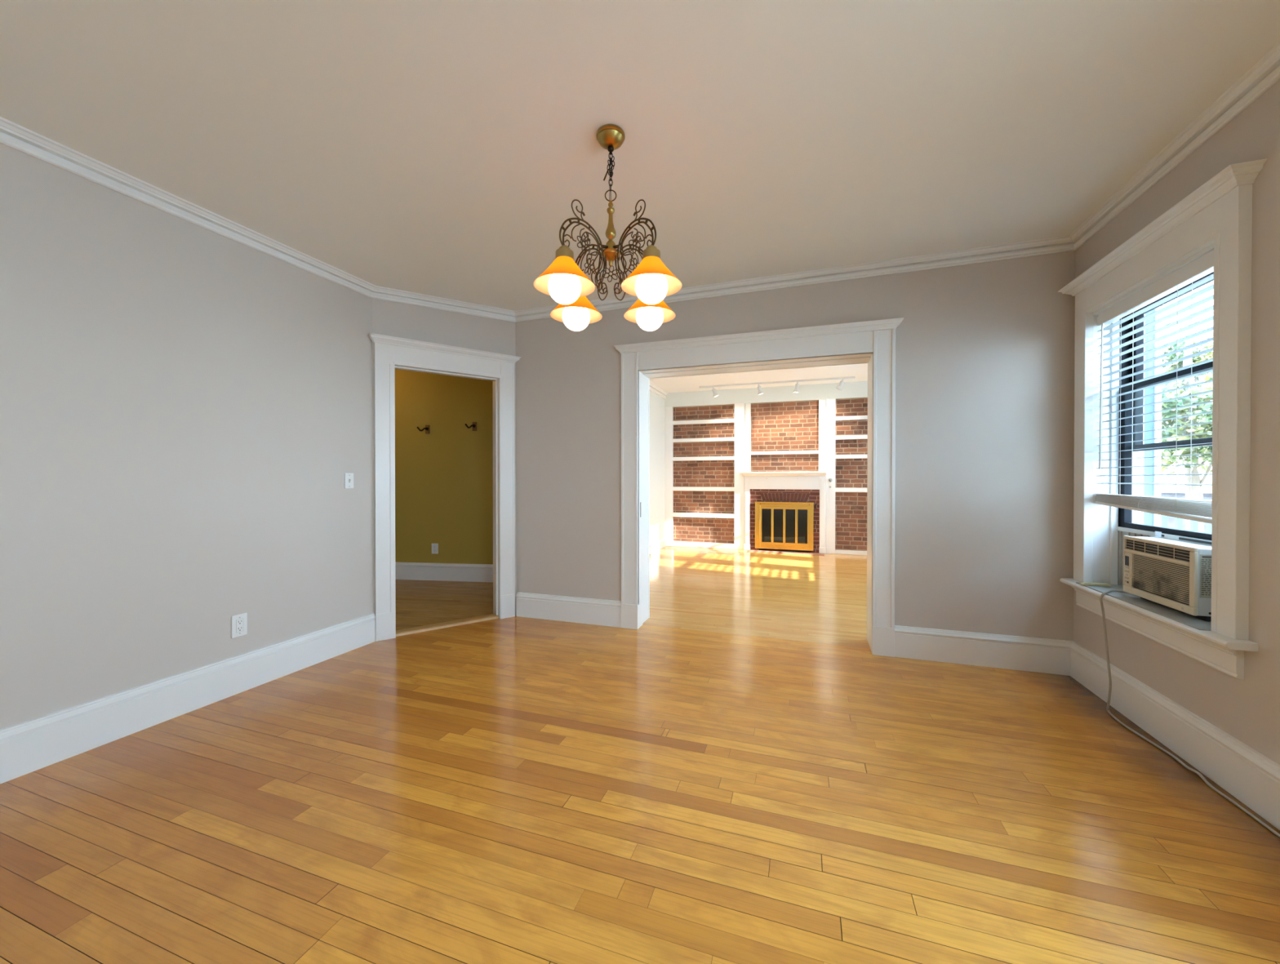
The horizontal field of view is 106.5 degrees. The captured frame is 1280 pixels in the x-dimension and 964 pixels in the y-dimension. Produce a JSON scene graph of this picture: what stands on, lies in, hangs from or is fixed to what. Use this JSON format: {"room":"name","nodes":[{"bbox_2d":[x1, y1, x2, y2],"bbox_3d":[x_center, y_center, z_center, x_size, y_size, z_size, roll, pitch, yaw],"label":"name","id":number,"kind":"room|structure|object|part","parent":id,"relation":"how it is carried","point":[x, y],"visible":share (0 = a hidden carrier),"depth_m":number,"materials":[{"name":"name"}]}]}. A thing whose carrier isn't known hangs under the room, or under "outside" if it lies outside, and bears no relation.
{"room":"empty dining room","nodes":[
{"label":"empty dining room","id":0,"kind":"room"},
{"bbox_2d":[0,142,373,728],"bbox_3d":[-2.853,-0.213,1.174,0.140,2.810,5.067,0,0,19],"label":"wall","id":1,"kind":"structure","parent":0,"point":[186,406],"depth_m":2.35,"materials":[{"name":"beige paint"}]},
{"bbox_2d":[0,613,375,783],"bbox_3d":[-2.753,1.089,1.212,0.031,0.207,4.907,0,0,19],"label":"baseboard","id":2,"kind":"structure","parent":1,"relation":"attached to","point":[27,747],"depth_m":2.34,"materials":[{"name":"white paint"}]},
{"bbox_2d":[231,613,247,638],"bbox_3d":[-2.259,0.809,2.697,0.008,0.124,0.078,0,0,19],"label":"electrical outlet","id":3,"kind":"object","parent":1,"relation":"attached to","point":[239,622],"visible":1,"depth_m":2.69,"materials":[{"name":"white plastic"}]},
{"bbox_2d":[235,617,243,632],"bbox_3d":[-2.257,0.809,2.696,0.001,0.072,0.037,0,0,19],"label":"receptacle","id":4,"kind":"object","parent":3,"relation":"attached to","point":[239,621],"depth_m":2.69,"materials":[{"name":"grey plastic"}]},
{"bbox_2d":[344,472,353,488],"bbox_3d":[-2.030,-0.009,3.345,0.020,0.109,0.068,0,0,19],"label":"light switch","id":5,"kind":"object","parent":1,"relation":"attached to","point":[348,477],"visible":1,"depth_m":3.34,"materials":[{"name":"white plastic"}]},
{"bbox_2d":[395,368,493,564],"bbox_3d":[-2.665,-0.163,5.748,4.300,2.650,0.120,0,0,8],"label":"wall","id":6,"kind":"structure","parent":0,"point":[444,475],"depth_m":5.64,"materials":[{"name":"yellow paint"}]},
{"bbox_2d":[417,425,429,434],"bbox_3d":[-2.538,-0.622,5.581,0.049,0.104,0.181,0,0,19],"label":"coat hook","id":7,"kind":"object","parent":6,"relation":"attached to","point":[427,427],"visible":1,"depth_m":5.64,"materials":[{"name":"brown metal"}]},
{"bbox_2d":[431,543,438,553],"bbox_3d":[-2.429,0.788,5.658,0.082,0.122,0.008,0,0,8],"label":"electrical outlet","id":8,"kind":"object","parent":6,"relation":"attached to","point":[434,546],"visible":1,"depth_m":5.65,"materials":[{"name":"white plastic"}]},
{"bbox_2d":[395,562,493,582],"bbox_3d":[-2.650,1.061,5.678,4.050,0.203,0.031,0,0,8],"label":"baseboard","id":9,"kind":"structure","parent":6,"relation":"attached to","point":[403,571],"depth_m":5.62,"materials":[{"name":"white paint"}]},
{"bbox_2d":[465,422,476,431],"bbox_3d":[-1.956,-0.647,5.503,0.049,0.104,0.181,0,0,19],"label":"coat hook","id":10,"kind":"object","parent":6,"relation":"attached to","point":[473,425],"visible":1,"depth_m":5.56,"materials":[{"name":"brown metal"}]},
{"bbox_2d":[372,297,515,615],"bbox_3d":[-1.576,-0.231,3.912,1.130,2.810,0.130,0,0,-37],"label":"wall","id":11,"kind":"structure","parent":0,"point":[390,318],"depth_m":3.80,"materials":[{"name":"beige paint"}]},
{"bbox_2d":[368,333,521,641],"bbox_3d":[-1.555,0.048,3.886,1.154,2.252,0.233,0,0,-37],"label":"door frame","id":12,"kind":"structure","parent":11,"relation":"in","point":[391,353],"depth_m":3.79,"materials":[{"name":"white paint"}]},
{"bbox_3d":[-1.904,-0.025,3.569,0.132,2.008,0.031,0,0,-37],"label":"casing","id":13,"kind":"part","parent":12,"relation":"part of","materials":[{"name":"white paint"}]},
{"bbox_3d":[-1.518,-1.053,3.829,1.153,0.049,0.108,0,0,-37],"label":"cornice","id":14,"kind":"part","parent":12,"relation":"part of","materials":[{"name":"white paint"}]},
{"bbox_3d":[-1.534,-0.958,3.840,0.862,0.145,0.028,0,0,-37],"label":"head casing","id":15,"kind":"part","parent":12,"relation":"part of","materials":[{"name":"white paint"}]},
{"bbox_3d":[-1.148,-0.028,4.133,0.122,2.008,0.032,0,0,-37],"label":"casing","id":16,"kind":"part","parent":12,"relation":"part of","materials":[{"name":"white paint"}]},
{"bbox_2d":[0,42,1279,322],"bbox_3d":[-0.453,-1.413,0.895,4.580,0.169,5.820,0,0,19],"label":"trim","id":17,"kind":"structure","parent":11,"relation":"attached to","point":[1264,74],"depth_m":2.69,"materials":[{"name":"white paint"}]},
{"bbox_2d":[395,579,493,630],"bbox_3d":[-2.861,1.169,4.663,4.153,0.001,2.990,0,0,19],"label":"floor","id":18,"kind":"structure","parent":0,"point":[421,602],"depth_m":4.69,"materials":[{"name":"brown wood"}]},
{"bbox_2d":[0,615,1279,963],"bbox_3d":[-0.437,1.194,0.959,4.619,0.001,5.919,0,0,19],"label":"floor","id":19,"kind":"structure","parent":0,"point":[98,938],"depth_m":1.67,"materials":[{"name":"brown wood"}]},
{"bbox_2d":[0,0,1279,311],"bbox_3d":[-0.453,-1.516,0.894,4.640,0.220,5.880,0,0,19],"label":"ceiling","id":20,"kind":"structure","parent":0,"point":[442,148],"depth_m":1.88,"materials":[{"name":"paint"}]},
{"bbox_2d":[533,124,682,331],"bbox_3d":[-0.123,-1.075,2.006,0.570,0.773,0.570,0,0,0],"label":"chandelier","id":21,"kind":"object","parent":20,"relation":"hanging from","point":[651,281],"visible":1,"depth_m":1.92,"materials":[{"name":"orange glass"}]},
{"bbox_3d":[-0.290,-0.806,1.840,0.236,0.105,0.236,0,1,-45],"label":"lamp shade","id":22,"kind":"part","parent":21,"relation":"part of","materials":[{"name":"orange glass"}]},
{"bbox_3d":[-0.290,-0.771,1.841,0.126,0.167,0.125,0,1,-45],"label":"globe bulb","id":23,"kind":"part","parent":21,"relation":"part of","materials":[{"name":"white glass"}]},
{"bbox_3d":[-0.290,-0.808,2.175,0.236,0.105,0.236,0,1,-45],"label":"lamp shade","id":24,"kind":"part","parent":21,"relation":"part of","materials":[{"name":"orange glass"}]},
{"bbox_3d":[-0.290,-0.773,2.175,0.125,0.167,0.126,0,1,-45],"label":"globe bulb","id":25,"kind":"part","parent":21,"relation":"part of","materials":[{"name":"white glass"}]},
{"bbox_3d":[-0.222,-0.944,1.908,0.243,0.337,0.012,0,1,-45],"label":"scroll arm","id":26,"kind":"part","parent":21,"relation":"part of","materials":[{"name":"brown metal"}]},
{"bbox_3d":[-0.222,-0.945,2.106,0.012,0.337,0.243,0,1,-45],"label":"scroll arm","id":27,"kind":"part","parent":21,"relation":"part of","materials":[{"name":"brown metal"}]},
{"bbox_3d":[-0.123,-0.938,2.007,0.082,0.066,0.082,0,0,19],"label":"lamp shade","id":28,"kind":"part","parent":21,"relation":"part of","materials":[{"name":"orange glass"}]},
{"bbox_3d":[-0.123,-1.301,2.004,0.018,0.166,0.018,0,0,19],"label":"chain","id":29,"kind":"part","parent":21,"relation":"part of","materials":[{"name":"brown metal"}]},
{"bbox_3d":[-0.024,-0.945,2.106,0.243,0.337,0.012,0,1,-45],"label":"scroll arm","id":30,"kind":"part","parent":21,"relation":"part of","materials":[{"name":"brown metal"}]},
{"bbox_3d":[-0.024,-0.944,1.908,0.012,0.337,0.243,0,1,-45],"label":"scroll arm","id":31,"kind":"part","parent":21,"relation":"part of","materials":[{"name":"brown metal"}]},
{"bbox_3d":[0.044,-0.808,2.175,0.236,0.105,0.236,0,1,-45],"label":"lamp shade","id":32,"kind":"part","parent":21,"relation":"part of","materials":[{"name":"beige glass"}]},
{"bbox_3d":[0.044,-0.773,2.175,0.126,0.167,0.125,0,1,-45],"label":"globe bulb","id":33,"kind":"part","parent":21,"relation":"part of","materials":[{"name":"white glass"}]},
{"bbox_3d":[0.044,-0.771,1.841,0.125,0.167,0.126,0,1,-45],"label":"globe bulb","id":34,"kind":"part","parent":21,"relation":"part of","materials":[{"name":"white glass"}]},
{"bbox_3d":[0.044,-0.806,1.840,0.236,0.105,0.236,0,1,-45],"label":"lamp shade","id":35,"kind":"part","parent":21,"relation":"part of","materials":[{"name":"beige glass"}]},
{"bbox_2d":[649,391,665,544],"bbox_3d":[-0.282,-0.249,6.586,0.120,2.810,4.490,0,0,19],"label":"wall","id":36,"kind":"structure","parent":0,"point":[657,409],"depth_m":8.10,"materials":[{"name":"white paint"}]},
{"bbox_2d":[649,537,666,554],"bbox_3d":[-0.235,1.085,6.499,0.031,0.145,4.300,0,0,19],"label":"baseboard","id":37,"kind":"structure","parent":36,"relation":"attached to","point":[660,544],"depth_m":8.02,"materials":[{"name":"white paint"}]},
{"bbox_2d":[649,381,668,399],"bbox_3d":[-0.217,-1.529,6.465,0.076,0.131,4.320,0,0,19],"label":"trim","id":38,"kind":"structure","parent":36,"relation":"attached to","point":[654,388],"depth_m":8.01,"materials":[{"name":"white paint"}]},
{"bbox_2d":[642,546,870,648],"bbox_3d":[1.826,1.162,5.729,4.470,0.001,4.568,0,0,19],"label":"floor","id":39,"kind":"structure","parent":0,"point":[791,618],"depth_m":5.02,"materials":[{"name":"brown wood"}]},
{"bbox_2d":[665,403,744,549],"bbox_3d":[1.115,-0.095,8.338,1.392,2.476,0.072,0,0,19],"label":"bookcase","id":40,"kind":"object","parent":39,"relation":"on","point":[738,458],"visible":0.97,"depth_m":8.26,"materials":[{"name":"white paint"}]},
{"bbox_3d":[1.101,0.582,8.351,1.087,0.075,0.066,0,0,19],"label":"shelf","id":41,"kind":"part","parent":40,"relation":"part of","materials":[{"name":"white paint"}]},
{"bbox_3d":[1.101,0.122,8.348,1.087,0.066,0.066,0,0,19],"label":"shelf","id":42,"kind":"part","parent":40,"relation":"part of","materials":[{"name":"white paint"}]},
{"bbox_3d":[1.101,-0.408,8.344,1.087,0.066,0.066,0,0,19],"label":"shelf","id":43,"kind":"part","parent":40,"relation":"part of","materials":[{"name":"white paint"}]},
{"bbox_3d":[1.101,-0.734,8.342,1.087,0.062,0.066,0,0,19],"label":"shelf","id":44,"kind":"part","parent":40,"relation":"part of","materials":[{"name":"white paint"}]},
{"bbox_3d":[1.101,1.100,8.353,1.087,0.086,0.068,0,0,19],"label":"board","id":45,"kind":"part","parent":40,"relation":"part of","materials":[{"name":"white paint"}]},
{"bbox_3d":[1.101,-1.050,8.340,1.087,0.066,0.066,0,0,19],"label":"shelf","id":46,"kind":"part","parent":40,"relation":"part of","materials":[{"name":"white paint"}]},
{"bbox_2d":[739,399,826,553],"bbox_3d":[2.388,-0.092,8.014,1.356,2.478,0.583,0,0,19],"label":"fireplace","id":47,"kind":"object","parent":39,"relation":"on","point":[810,486],"visible":0.94,"depth_m":7.96,"materials":[{"name":"white paint"}]},
{"bbox_2d":[739,471,826,475],"bbox_3d":[2.333,-0.134,7.859,1.352,0.074,0.255,0,0,19],"label":"mantel shelf","id":48,"kind":"object","parent":47,"relation":"attached to","point":[746,473],"depth_m":7.76,"materials":[{"name":"white paint"}]},
{"bbox_2d":[751,450,818,454],"bbox_3d":[2.385,-0.485,7.920,1.077,0.054,0.039,0,0,19],"label":"niche shelf","id":49,"kind":"object","parent":47,"relation":"attached to","point":[787,452],"depth_m":7.89,"materials":[{"name":"white paint"}]},
{"bbox_2d":[754,502,817,551],"bbox_3d":[2.387,0.721,7.861,0.978,0.782,0.040,0,0,19],"label":"fireplace screen","id":50,"kind":"object","parent":47,"relation":"attached to","point":[809,506],"visible":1,"depth_m":7.86,"materials":[{"name":"gold metal"}]},
{"bbox_3d":[2.106,0.723,7.956,0.187,0.577,0.016,0,0,19],"label":"door","id":51,"kind":"part","parent":50,"relation":"part of","materials":[{"name":"gold metal"}]},
{"bbox_3d":[2.285,0.723,7.896,0.187,0.577,0.016,0,0,19],"label":"door","id":52,"kind":"part","parent":50,"relation":"part of","materials":[{"name":"gold metal"}]},
{"bbox_2d":[760,542,808,551],"bbox_3d":[2.376,1.062,7.867,0.762,0.100,0.024,0,0,19],"label":"vent","id":53,"kind":"object","parent":50,"relation":"attached to","point":[790,546],"depth_m":7.85,"materials":[{"name":"gold metal"}]},
{"bbox_3d":[2.464,0.724,7.835,0.187,0.577,0.016,0,0,19],"label":"door","id":54,"kind":"part","parent":50,"relation":"part of","materials":[{"name":"gold metal"}]},
{"bbox_3d":[2.643,0.724,7.774,0.187,0.577,0.016,0,0,19],"label":"door","id":55,"kind":"part","parent":50,"relation":"part of","materials":[{"name":"gold metal"}]},
{"bbox_2d":[746,550,824,555],"bbox_3d":[2.351,1.145,7.751,1.186,0.005,0.215,0,0,19],"label":"hearth","id":56,"kind":"object","parent":39,"relation":"on","point":[752,551],"visible":1,"depth_m":7.71,"materials":[{"name":"brick"}]},
{"bbox_2d":[826,398,867,555],"bbox_3d":[3.806,-0.089,7.390,1.737,2.476,0.132,0,0,19],"label":"bookcase","id":57,"kind":"object","parent":39,"relation":"on","point":[831,418],"visible":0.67,"depth_m":7.63,"materials":[{"name":"white paint"}]},
{"bbox_3d":[3.794,0.127,7.431,1.406,0.067,0.066,0,0,19],"label":"shelf","id":58,"kind":"part","parent":57,"relation":"part of","materials":[{"name":"white paint"}]},
{"bbox_3d":[3.793,1.120,7.436,1.406,0.058,0.068,0,0,19],"label":"board","id":59,"kind":"part","parent":57,"relation":"part of","materials":[{"name":"white paint"}]},
{"bbox_3d":[3.794,-0.402,7.427,1.406,0.061,0.066,0,0,19],"label":"shelf","id":60,"kind":"part","parent":57,"relation":"part of","materials":[{"name":"white paint"}]},
{"bbox_3d":[3.794,-0.707,7.425,1.406,0.063,0.066,0,0,19],"label":"shelf","id":61,"kind":"part","parent":57,"relation":"part of","materials":[{"name":"white paint"}]},
{"bbox_3d":[3.794,-1.012,7.423,1.406,0.061,0.066,0,0,19],"label":"shelf","id":62,"kind":"part","parent":57,"relation":"part of","materials":[{"name":"white paint"}]},
{"bbox_2d":[649,363,867,393],"bbox_3d":[1.925,-1.631,5.878,4.750,0.135,4.590,0,0,19],"label":"ceiling","id":63,"kind":"structure","parent":0,"point":[690,383],"depth_m":7.25,"materials":[{"name":"white paint"}]},
{"bbox_2d":[699,376,854,397],"bbox_3d":[2.105,-1.480,7.540,2.350,0.189,0.114,0,0,19],"label":"track light","id":64,"kind":"object","parent":63,"relation":"attached to","point":[839,386],"visible":1,"depth_m":7.46,"materials":[{"name":"white metal"}]},
{"bbox_2d":[664,381,867,407],"bbox_3d":[2.551,-1.496,7.842,4.430,0.332,0.070,0,0,19],"label":"wall","id":65,"kind":"structure","parent":0,"point":[850,389],"depth_m":7.94,"materials":[{"name":"white paint"}]},
{"bbox_2d":[673,397,867,551],"bbox_3d":[2.587,-0.258,7.954,4.430,2.810,0.150,0,0,19],"label":"wall","id":66,"kind":"structure","parent":0,"point":[783,426],"depth_m":8.04,"materials":[{"name":"red brick"}]},
{"bbox_2d":[515,250,1075,640],"bbox_3d":[0.926,-0.229,3.655,4.204,2.810,0.280,0,0,19],"label":"wall","id":67,"kind":"structure","parent":0,"point":[984,451],"depth_m":3.17,"materials":[{"name":"beige paint"}]},
{"bbox_2d":[515,591,621,627],"bbox_3d":[-0.612,1.070,4.023,0.980,0.207,0.031,0,0,19],"label":"baseboard","id":68,"kind":"structure","parent":67,"relation":"attached to","point":[603,612],"depth_m":4.01,"materials":[{"name":"white paint"}]},
{"bbox_2d":[613,317,904,657],"bbox_3d":[0.824,0.047,3.658,2.054,2.258,0.393,0,0,19],"label":"door frame","id":69,"kind":"structure","parent":67,"relation":"in","point":[873,343],"depth_m":3.50,"materials":[{"name":"white paint"}]},
{"bbox_3d":[-0.081,-0.027,3.836,0.142,2.017,0.032,0,0,19],"label":"casing","id":70,"kind":"part","parent":69,"relation":"part of","materials":[{"name":"white paint"}]},
{"bbox_3d":[0.789,-0.960,3.538,1.698,0.148,0.024,0,0,19],"label":"head casing","id":71,"kind":"part","parent":69,"relation":"part of","materials":[{"name":"white paint"}]},
{"bbox_3d":[0.887,0.075,3.832,1.954,2.200,0.025,0,0,19],"label":"parlor casing","id":72,"kind":"part","parent":69,"relation":"part of","materials":[{"name":"white paint"}]},
{"bbox_3d":[0.778,-1.056,3.516,2.054,0.050,0.108,0,0,19],"label":"cornice","id":73,"kind":"part","parent":69,"relation":"part of","materials":[{"name":"white paint"}]},
{"bbox_3d":[1.654,-0.023,3.245,0.135,2.017,0.032,0,0,19],"label":"casing","id":74,"kind":"part","parent":69,"relation":"part of","materials":[{"name":"white paint"}]},
{"bbox_2d":[894,625,1073,675],"bbox_3d":[2.183,1.076,3.072,0.983,0.207,0.031,0,0,19],"label":"baseboard","id":75,"kind":"structure","parent":67,"relation":"attached to","point":[1046,655],"depth_m":3.06,"materials":[{"name":"white paint"}]},
{"bbox_2d":[1118,530,1151,585],"bbox_3d":[2.653,0.416,2.539,0.021,0.322,0.315,0,0,19],"label":"curtain","id":76,"kind":"object","parent":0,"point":[1121,533],"depth_m":2.67,"materials":[{"name":"beige plastic"}]},
{"bbox_2d":[1143,309,1155,525],"bbox_3d":[3.189,1.303,3.280,0.630,6.150,0.450,0,0,19],"label":"wall","id":77,"kind":"structure","parent":0,"point":[1148,489],"depth_m":3.25,"materials":[{"name":"blue"}]},
{"bbox_2d":[1153,305,1162,526],"bbox_3d":[3.313,1.302,3.395,0.490,6.150,0.174,0,0,19],"label":"trim","id":78,"kind":"structure","parent":77,"relation":"attached to","point":[1157,433],"depth_m":3.23,"materials":[{"name":"white"}]},
{"bbox_2d":[1073,80,1279,764],"bbox_3d":[1.801,-0.205,0.061,0.230,2.810,5.960,0,0,19],"label":"wall","id":79,"kind":"structure","parent":0,"point":[1247,709],"depth_m":1.76,"materials":[{"name":"beige paint"}]},
{"bbox_2d":[1057,158,1266,679],"bbox_3d":[2.502,-0.210,2.286,0.318,1.900,1.247,0,0,19],"label":"window","id":80,"kind":"structure","parent":79,"relation":"in","point":[1217,215],"depth_m":2.11,"materials":[{"name":"white paint"}]},
{"bbox_3d":[2.588,-0.265,2.791,0.042,1.697,0.118,0,0,19],"label":"casing","id":81,"kind":"part","parent":80,"relation":"part of","materials":[{"name":"white paint"}]},
{"bbox_2d":[1079,582,1111,586],"bbox_3d":[2.538,0.571,2.667,0.132,0.014,0.027,0,0,19],"label":"wood strip","id":82,"kind":"object","parent":80,"relation":"on","point":[1082,583],"visible":1,"depth_m":2.66,"materials":[{"name":"beige wood"}]},
{"bbox_3d":[2.511,0.591,2.282,0.295,0.018,0.908,0,0,19],"label":"sill","id":83,"kind":"part","parent":80,"relation":"part of","materials":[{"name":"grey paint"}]},
{"bbox_3d":[2.425,-1.041,2.299,0.038,0.138,0.951,0,0,19],"label":"head casing","id":84,"kind":"part","parent":80,"relation":"part of","materials":[{"name":"white paint"}]},
{"bbox_2d":[1095,249,1213,524],"bbox_3d":[2.469,-0.385,2.290,0.074,1.116,0.906,0,0,19],"label":"window blind","id":85,"kind":"object","parent":80,"relation":"attached to","point":[1193,509],"visible":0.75,"depth_m":2.26,"materials":[{"name":"white plastic"}]},
{"bbox_3d":[2.605,-0.390,2.660,0.052,0.995,0.002,0,0,19],"label":"ladder cord","id":86,"kind":"part","parent":85,"relation":"part of","materials":[{"name":"white fabric"}]},
{"bbox_3d":[2.554,-0.389,2.509,0.052,0.995,0.002,0,0,19],"label":"ladder cord","id":87,"kind":"part","parent":85,"relation":"part of","materials":[{"name":"white fabric"}]},
{"bbox_3d":[2.478,0.142,2.292,0.056,0.062,0.904,0,0,19],"label":"rail","id":88,"kind":"part","parent":85,"relation":"part of","materials":[{"name":"white plastic"}]},
{"bbox_3d":[2.480,-0.910,2.287,0.053,0.046,0.895,0,0,19],"label":"head rail","id":89,"kind":"part","parent":85,"relation":"part of","materials":[{"name":"white plastic"}]},
{"bbox_3d":[2.425,-0.387,2.130,0.052,0.995,0.002,0,0,19],"label":"ladder cord","id":90,"kind":"part","parent":85,"relation":"part of","materials":[{"name":"white fabric"}]},
{"bbox_3d":[2.360,-0.385,1.940,0.052,0.995,0.002,0,0,19],"label":"ladder cord","id":91,"kind":"part","parent":85,"relation":"part of","materials":[{"name":"white fabric"}]},
{"bbox_3d":[2.402,-1.133,2.314,0.108,0.055,1.247,0,0,19],"label":"cornice","id":92,"kind":"part","parent":80,"relation":"part of","materials":[{"name":"white paint"}]},
{"bbox_3d":[2.569,-0.136,2.258,0.036,0.782,0.910,0,0,19],"label":"sash","id":93,"kind":"part","parent":80,"relation":"part of","materials":[{"name":"black paint"}]},
{"bbox_3d":[2.611,-0.566,2.241,0.036,0.798,0.910,0,0,19],"label":"sash","id":94,"kind":"part","parent":80,"relation":"part of","materials":[{"name":"black paint"}]},
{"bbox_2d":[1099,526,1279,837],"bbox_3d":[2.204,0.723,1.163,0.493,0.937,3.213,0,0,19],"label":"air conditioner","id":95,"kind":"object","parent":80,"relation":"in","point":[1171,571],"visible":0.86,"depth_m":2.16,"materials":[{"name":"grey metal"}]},
{"bbox_3d":[2.449,0.435,2.400,0.003,0.154,0.041,0,0,19],"label":"control panel","id":96,"kind":"part","parent":95,"relation":"part of","materials":[{"name":"beige plastic"}]},
{"bbox_2d":[1131,553,1189,604],"bbox_3d":[2.381,0.435,2.194,0.004,0.162,0.372,0,0,19],"label":"grille","id":97,"kind":"object","parent":95,"relation":"attached to","point":[1164,578],"depth_m":2.18,"materials":[{"name":"beige plastic"}]},
{"bbox_3d":[2.391,0.415,2.212,0.016,0.284,0.468,0,0,19],"label":"panel","id":98,"kind":"part","parent":95,"relation":"part of","materials":[{"name":"beige plastic"}]},
{"bbox_2d":[1200,555,1211,595],"bbox_3d":[2.373,0.389,1.976,0.079,0.162,0.001,0,0,19],"label":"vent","id":99,"kind":"object","parent":95,"relation":"attached to","point":[1206,561],"depth_m":1.98,"materials":[{"name":"grey metal"}]},
{"bbox_3d":[2.260,-0.259,1.827,0.042,1.697,0.107,0,0,19],"label":"casing","id":100,"kind":"part","parent":80,"relation":"part of","materials":[{"name":"white paint"}]},
{"bbox_2d":[1069,641,1279,830],"bbox_3d":[1.699,1.095,0.174,0.031,0.207,5.810,0,0,19],"label":"baseboard","id":101,"kind":"structure","parent":79,"relation":"attached to","point":[1252,778],"depth_m":2.01,"materials":[{"name":"white paint"}]},
{"label":"outside","id":102,"kind":"structure","parent":0,"visible":0},
{"bbox_3d":[33.334,4.365,20.372,130.000,0.200,180.000,0,0,19],"label":"ground","id":103,"kind":"structure","parent":102,"visible":0},
{"bbox_2d":[1161,368,1209,460],"bbox_3d":[25.335,-0.903,23.746,7.835,10.298,7.081,0,0,-14],"label":"tree","id":104,"kind":"object","parent":103,"relation":"on","point":[1166,369],"visible":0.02,"depth_m":23.01,"materials":[{"name":"green plant"}]},
{"bbox_2d":[1160,459,1212,532],"bbox_3d":[18.758,1.729,18.186,6.600,5.100,6.100,0,0,19],"label":"brick house","id":105,"kind":"structure","parent":103,"relation":"on","point":[1166,491],"depth_m":15.77,"materials":[{"name":"paint"}]},
{"bbox_2d":[1160,515,1212,533],"bbox_3d":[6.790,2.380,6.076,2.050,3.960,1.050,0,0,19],"label":"balcony railing","id":106,"kind":"object","parent":103,"relation":"on","point":[1178,522],"visible":0.02,"depth_m":6.34,"materials":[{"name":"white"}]},
{"bbox_3d":[6.921,0.787,6.449,1.850,0.780,0.060,0,0,19],"label":"rail","id":107,"kind":"part","parent":106,"relation":"part of","materials":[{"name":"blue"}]},
{"bbox_2d":[1160,291,1213,532],"bbox_3d":[14.968,-0.382,12.495,5.888,9.406,5.288,0,0,-12],"label":"tree","id":108,"kind":"object","parent":103,"relation":"on","point":[1197,492],"visible":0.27,"depth_m":12.66,"materials":[{"name":"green plant"}]},
{"bbox_3d":[14.968,-2.205,12.483,5.888,5.547,5.288,0,0,-12],"label":"crown","id":109,"kind":"part","parent":108,"relation":"part of","materials":[{"name":"green plant"}]}
]}

